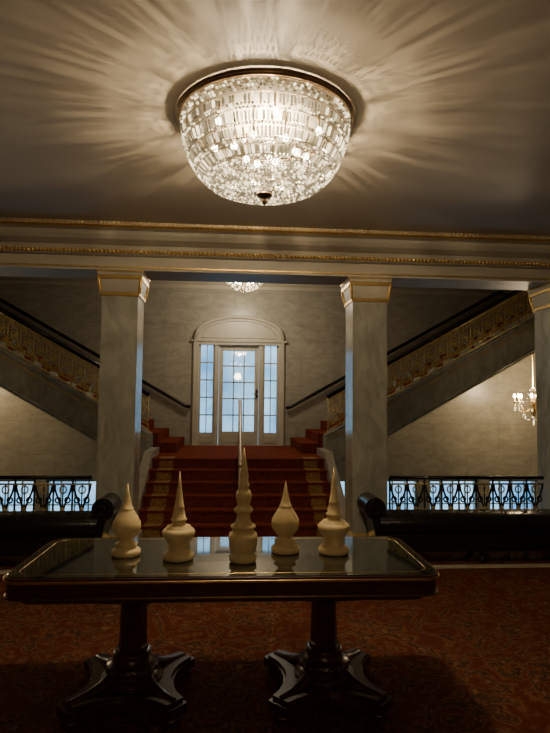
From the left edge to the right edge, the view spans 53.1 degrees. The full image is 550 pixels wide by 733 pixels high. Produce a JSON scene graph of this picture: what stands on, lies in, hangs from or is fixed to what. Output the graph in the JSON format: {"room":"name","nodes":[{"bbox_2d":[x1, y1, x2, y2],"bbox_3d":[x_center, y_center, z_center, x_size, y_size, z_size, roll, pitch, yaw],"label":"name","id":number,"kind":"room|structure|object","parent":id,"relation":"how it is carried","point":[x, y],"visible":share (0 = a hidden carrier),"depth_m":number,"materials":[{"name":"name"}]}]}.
{"room":"hotel lobby","nodes":[
{"label":"hotel lobby","id":0,"kind":"room"},
{"bbox_2d":[0,285,538,510],"bbox_3d":[-0.715,1.529,10.548,13.000,6.750,0.300,1,-4,-4],"label":"wall","id":1,"kind":"structure","parent":0,"point":[478,432],"depth_m":10.59,"materials":[{"name":"paint"}]},
{"bbox_2d":[0,480,33,510],"bbox_3d":[-4.914,2.953,10.084,1.000,1.760,0.100,1,-4,-4],"label":"window","id":2,"kind":"structure","parent":1,"relation":"in","point":[8,481],"depth_m":10.11,"materials":[{"name":"paint"}]},
{"bbox_2d":[46,480,95,510],"bbox_3d":[-3.718,2.971,10.174,1.000,1.760,0.100,1,-4,-4],"label":"window","id":3,"kind":"structure","parent":1,"relation":"in","point":[48,481],"depth_m":10.17,"materials":[{"name":"paint"}]},
{"bbox_2d":[0,298,190,407],"bbox_3d":[-4.364,-0.829,10.223,5.612,3.157,0.116,1,-4,-4],"label":"wall handrail","id":4,"kind":"object","parent":1,"relation":"attached to","point":[15,308],"visible":0.82,"depth_m":10.19,"materials":[{"name":"black paint"}]},
{"bbox_2d":[192,315,286,445],"bbox_3d":[-0.692,0.261,10.502,1.800,2.470,0.202,1,-4,-4],"label":"door surround","id":5,"kind":"object","parent":1,"relation":"attached to","point":[234,330],"visible":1,"depth_m":10.47,"materials":[{"name":"paint"}]},
{"bbox_2d":[218,345,258,444],"bbox_3d":[-0.695,0.547,10.480,0.760,1.898,0.129,1,-4,-4],"label":"door","id":6,"kind":"structure","parent":5,"relation":"attached to","point":[224,437],"depth_m":10.49,"materials":[{"name":"paint"}]},
{"bbox_2d":[0,276,528,297],"bbox_3d":[-0.667,-1.542,10.545,13.000,0.160,0.120,1,-4,-4],"label":"trim","id":7,"kind":"structure","parent":1,"relation":"attached to","point":[4,280],"depth_m":10.57,"materials":[{"name":"paint"}]},
{"bbox_2d":[286,291,502,408],"bbox_3d":[3.013,-0.714,10.777,5.612,3.157,0.116,1,-4,-4],"label":"wall handrail","id":8,"kind":"object","parent":1,"relation":"attached to","point":[306,398],"visible":0.71,"depth_m":10.69,"materials":[{"name":"black paint"}]},
{"bbox_2d":[387,480,417,508],"bbox_3d":[2.264,3.064,10.622,1.000,1.760,0.100,1,-4,-4],"label":"window","id":9,"kind":"structure","parent":1,"relation":"in","point":[392,481],"depth_m":10.65,"materials":[{"name":"paint"}]},
{"bbox_2d":[429,480,477,508],"bbox_3d":[3.461,3.083,10.712,1.000,1.760,0.100,1,-4,-4],"label":"window","id":10,"kind":"structure","parent":1,"relation":"in","point":[439,481],"depth_m":10.72,"materials":[{"name":"paint"}]},
{"bbox_2d":[489,480,536,508],"bbox_3d":[4.657,3.101,10.802,1.000,1.760,0.100,1,-4,-4],"label":"window","id":11,"kind":"structure","parent":1,"relation":"in","point":[533,481],"depth_m":10.82,"materials":[{"name":"paint"}]},
{"bbox_2d":[0,551,549,732],"bbox_3d":[0.027,1.770,0.613,13.000,0.250,11.450,1,-4,-4],"label":"floor","id":12,"kind":"structure","parent":0,"point":[472,655],"depth_m":3.54,"materials":[{"name":"carpet"}]},
{"bbox_2d":[0,476,92,510],"bbox_3d":[-2.891,1.567,5.857,1.820,0.800,0.100,1,-4,-4],"label":"balustrade","id":13,"kind":"object","parent":12,"relation":"on","point":[72,491],"visible":0.54,"depth_m":5.89,"materials":[{"name":"metal"}]},
{"bbox_2d":[0,493,120,555],"bbox_3d":[-2.809,1.609,5.424,2.460,0.660,0.410,1,-4,-4],"label":"sofa","id":14,"kind":"object","parent":12,"relation":"on","point":[22,533],"visible":0.91,"depth_m":5.30,"materials":[{"name":"black leather"}]},
{"bbox_2d":[95,269,149,537],"bbox_3d":[-1.706,0.481,6.070,0.503,3.020,0.503,1,-4,-4],"label":"column","id":15,"kind":"structure","parent":12,"relation":"on","point":[124,293],"depth_m":5.91,"materials":[{"name":"stone"}]},
{"bbox_2d":[3,536,438,729],"bbox_3d":[-0.265,1.424,3.041,2.168,0.762,0.822,1,-4,-4],"label":"pedestal table","id":16,"kind":"object","parent":12,"relation":"on","point":[134,679],"visible":1,"depth_m":2.82,"materials":[{"name":"brown wood"}]},
{"bbox_2d":[111,484,140,557],"bbox_3d":[-0.818,0.844,3.038,0.156,0.385,0.156,1,-4,-4],"label":"finial","id":17,"kind":"object","parent":16,"relation":"on","point":[126,525],"visible":1,"depth_m":2.99,"materials":[{"name":"beige paint"}]},
{"bbox_2d":[162,472,194,562],"bbox_3d":[-0.518,0.802,2.973,0.178,0.466,0.178,1,-4,-4],"label":"finial","id":18,"kind":"object","parent":16,"relation":"on","point":[178,535],"visible":1,"depth_m":2.92,"materials":[{"name":"beige paint"}]},
{"bbox_2d":[228,448,257,564],"bbox_3d":[-0.168,0.736,2.943,0.156,0.600,0.156,1,-4,-4],"label":"finial","id":19,"kind":"object","parent":16,"relation":"on","point":[243,538],"visible":1,"depth_m":2.90,"materials":[{"name":"beige paint"}]},
{"bbox_2d":[271,481,298,554],"bbox_3d":[0.059,0.854,3.134,0.161,0.396,0.161,1,-4,-4],"label":"finial","id":20,"kind":"object","parent":16,"relation":"on","point":[285,522],"visible":1,"depth_m":3.08,"materials":[{"name":"beige paint"}]},
{"bbox_2d":[318,468,349,555],"bbox_3d":[0.334,0.814,3.127,0.184,0.480,0.184,1,-4,-4],"label":"finial","id":21,"kind":"object","parent":16,"relation":"on","point":[333,529],"visible":1,"depth_m":3.07,"materials":[{"name":"beige paint"}]},
{"bbox_2d":[0,564,549,573],"bbox_3d":[-0.327,1.950,5.293,13.000,0.012,0.080,1,-4,-4],"label":"trim","id":22,"kind":"structure","parent":12,"relation":"on","point":[478,565],"depth_m":5.46,"materials":[{"name":"stone"}]},
{"bbox_2d":[340,276,392,535],"bbox_3d":[1.036,0.523,6.276,0.503,3.020,0.503,1,-4,-4],"label":"column","id":23,"kind":"structure","parent":12,"relation":"on","point":[365,299],"depth_m":6.11,"materials":[{"name":"stone"}]},
{"bbox_2d":[357,492,549,562],"bbox_3d":[2.117,1.685,5.793,2.460,0.660,0.410,1,-4,-4],"label":"sofa","id":24,"kind":"object","parent":12,"relation":"on","point":[422,530],"visible":0.92,"depth_m":5.61,"materials":[{"name":"black leather"}]},
{"bbox_2d":[389,476,543,508],"bbox_3d":[2.174,1.645,6.237,1.820,0.800,0.100,1,-4,-4],"label":"balustrade","id":25,"kind":"object","parent":12,"relation":"on","point":[526,484],"visible":0.45,"depth_m":6.24,"materials":[{"name":"metal"}]},
{"bbox_2d":[527,282,549,508],"bbox_3d":[3.359,0.559,6.450,0.503,3.020,0.503,1,-4,-4],"label":"column","id":26,"kind":"structure","parent":12,"relation":"on","point":[539,297],"depth_m":6.49,"materials":[{"name":"stone"}]},
{"bbox_2d":[0,0,549,235],"bbox_3d":[0.067,-1.888,0.834,13.000,0.200,11.400,1,-4,-4],"label":"ceiling","id":27,"kind":"structure","parent":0,"point":[450,99],"depth_m":3.40,"materials":[{"name":"paint"}]},
{"bbox_3d":[-0.527,-1.719,8.718,13.000,0.910,4.400,1,-4,-4],"label":"ceiling","id":28,"kind":"structure","parent":0,"visible":0},
{"bbox_2d":[226,282,262,291],"bbox_3d":[-0.513,-1.600,9.314,0.626,0.668,0.627,1,-4,-4],"label":"crystal ceiling light","id":29,"kind":"object","parent":28,"relation":"hanging from","point":[252,286],"visible":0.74,"depth_m":9.25,"materials":[{"name":"clear glass"}]},
{"bbox_2d":[176,67,354,205],"bbox_3d":[-0.065,-1.318,3.550,1.145,0.572,1.145,-2,-5,32],"label":"crystal chandelier","id":30,"kind":"object","parent":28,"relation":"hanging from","point":[266,114],"visible":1,"depth_m":3.27,"materials":[{"name":"glass"}]},
{"bbox_2d":[0,217,549,289],"bbox_3d":[-0.340,-1.226,6.106,13.002,0.420,0.820,1,-4,-4],"label":"beam","id":31,"kind":"structure","parent":28,"relation":"attached to","point":[50,248],"depth_m":5.96,"materials":[{"name":"paint"}]},
{"bbox_3d":[-0.590,4.856,8.201,13.000,0.200,4.550,1,-4,-4],"label":"floor","id":32,"kind":"structure","parent":0,"visible":0},
{"bbox_2d":[138,445,344,536],"bbox_3d":[-0.567,3.007,8.275,2.720,3.500,4.030,1,-4,-4],"label":"staircase","id":33,"kind":"structure","parent":32,"relation":"on","point":[209,473],"depth_m":7.42,"materials":[{"name":"red carpet"}]},
{"bbox_2d":[0,336,184,463],"bbox_3d":[-4.361,-0.068,9.352,5.500,3.500,1.720,1,-4,-4],"label":"staircase","id":34,"kind":"structure","parent":33,"relation":"attached to","point":[19,377],"depth_m":8.56,"materials":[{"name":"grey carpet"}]},
{"bbox_2d":[0,306,151,429],"bbox_3d":[-4.489,-0.743,8.613,5.132,3.433,0.076,1,-4,-4],"label":"balustrade","id":35,"kind":"object","parent":34,"relation":"on","point":[36,331],"visible":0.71,"depth_m":8.64,"materials":[{"name":"metal"}]},
{"bbox_2d":[238,398,242,488],"bbox_3d":[-0.478,1.257,7.453,0.048,1.683,1.854,1,-4,-4],"label":"handrail","id":36,"kind":"object","parent":33,"relation":"on","point":[240,455],"visible":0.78,"depth_m":7.30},
{"bbox_2d":[290,306,534,465],"bbox_3d":[3.117,0.048,9.913,5.500,3.500,1.720,1,-4,-4],"label":"staircase","id":37,"kind":"structure","parent":33,"relation":"attached to","point":[420,398],"depth_m":9.07,"materials":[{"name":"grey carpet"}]},
{"bbox_2d":[325,290,533,430],"bbox_3d":[3.375,-0.621,9.203,5.132,3.433,0.076,1,-4,-4],"label":"balustrade","id":38,"kind":"object","parent":37,"relation":"on","point":[457,327],"visible":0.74,"depth_m":9.14,"materials":[{"name":"gilded brass"},{"name":"black lacquer"}]},
{"bbox_2d":[513,354,536,424],"bbox_3d":[4.535,0.318,9.671,0.624,1.429,0.622,4,-5,-38],"label":"chandelier","id":39,"kind":"object","parent":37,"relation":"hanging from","point":[532,395],"visible":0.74,"depth_m":9.62,"materials":[{"name":"glass"}]}
]}

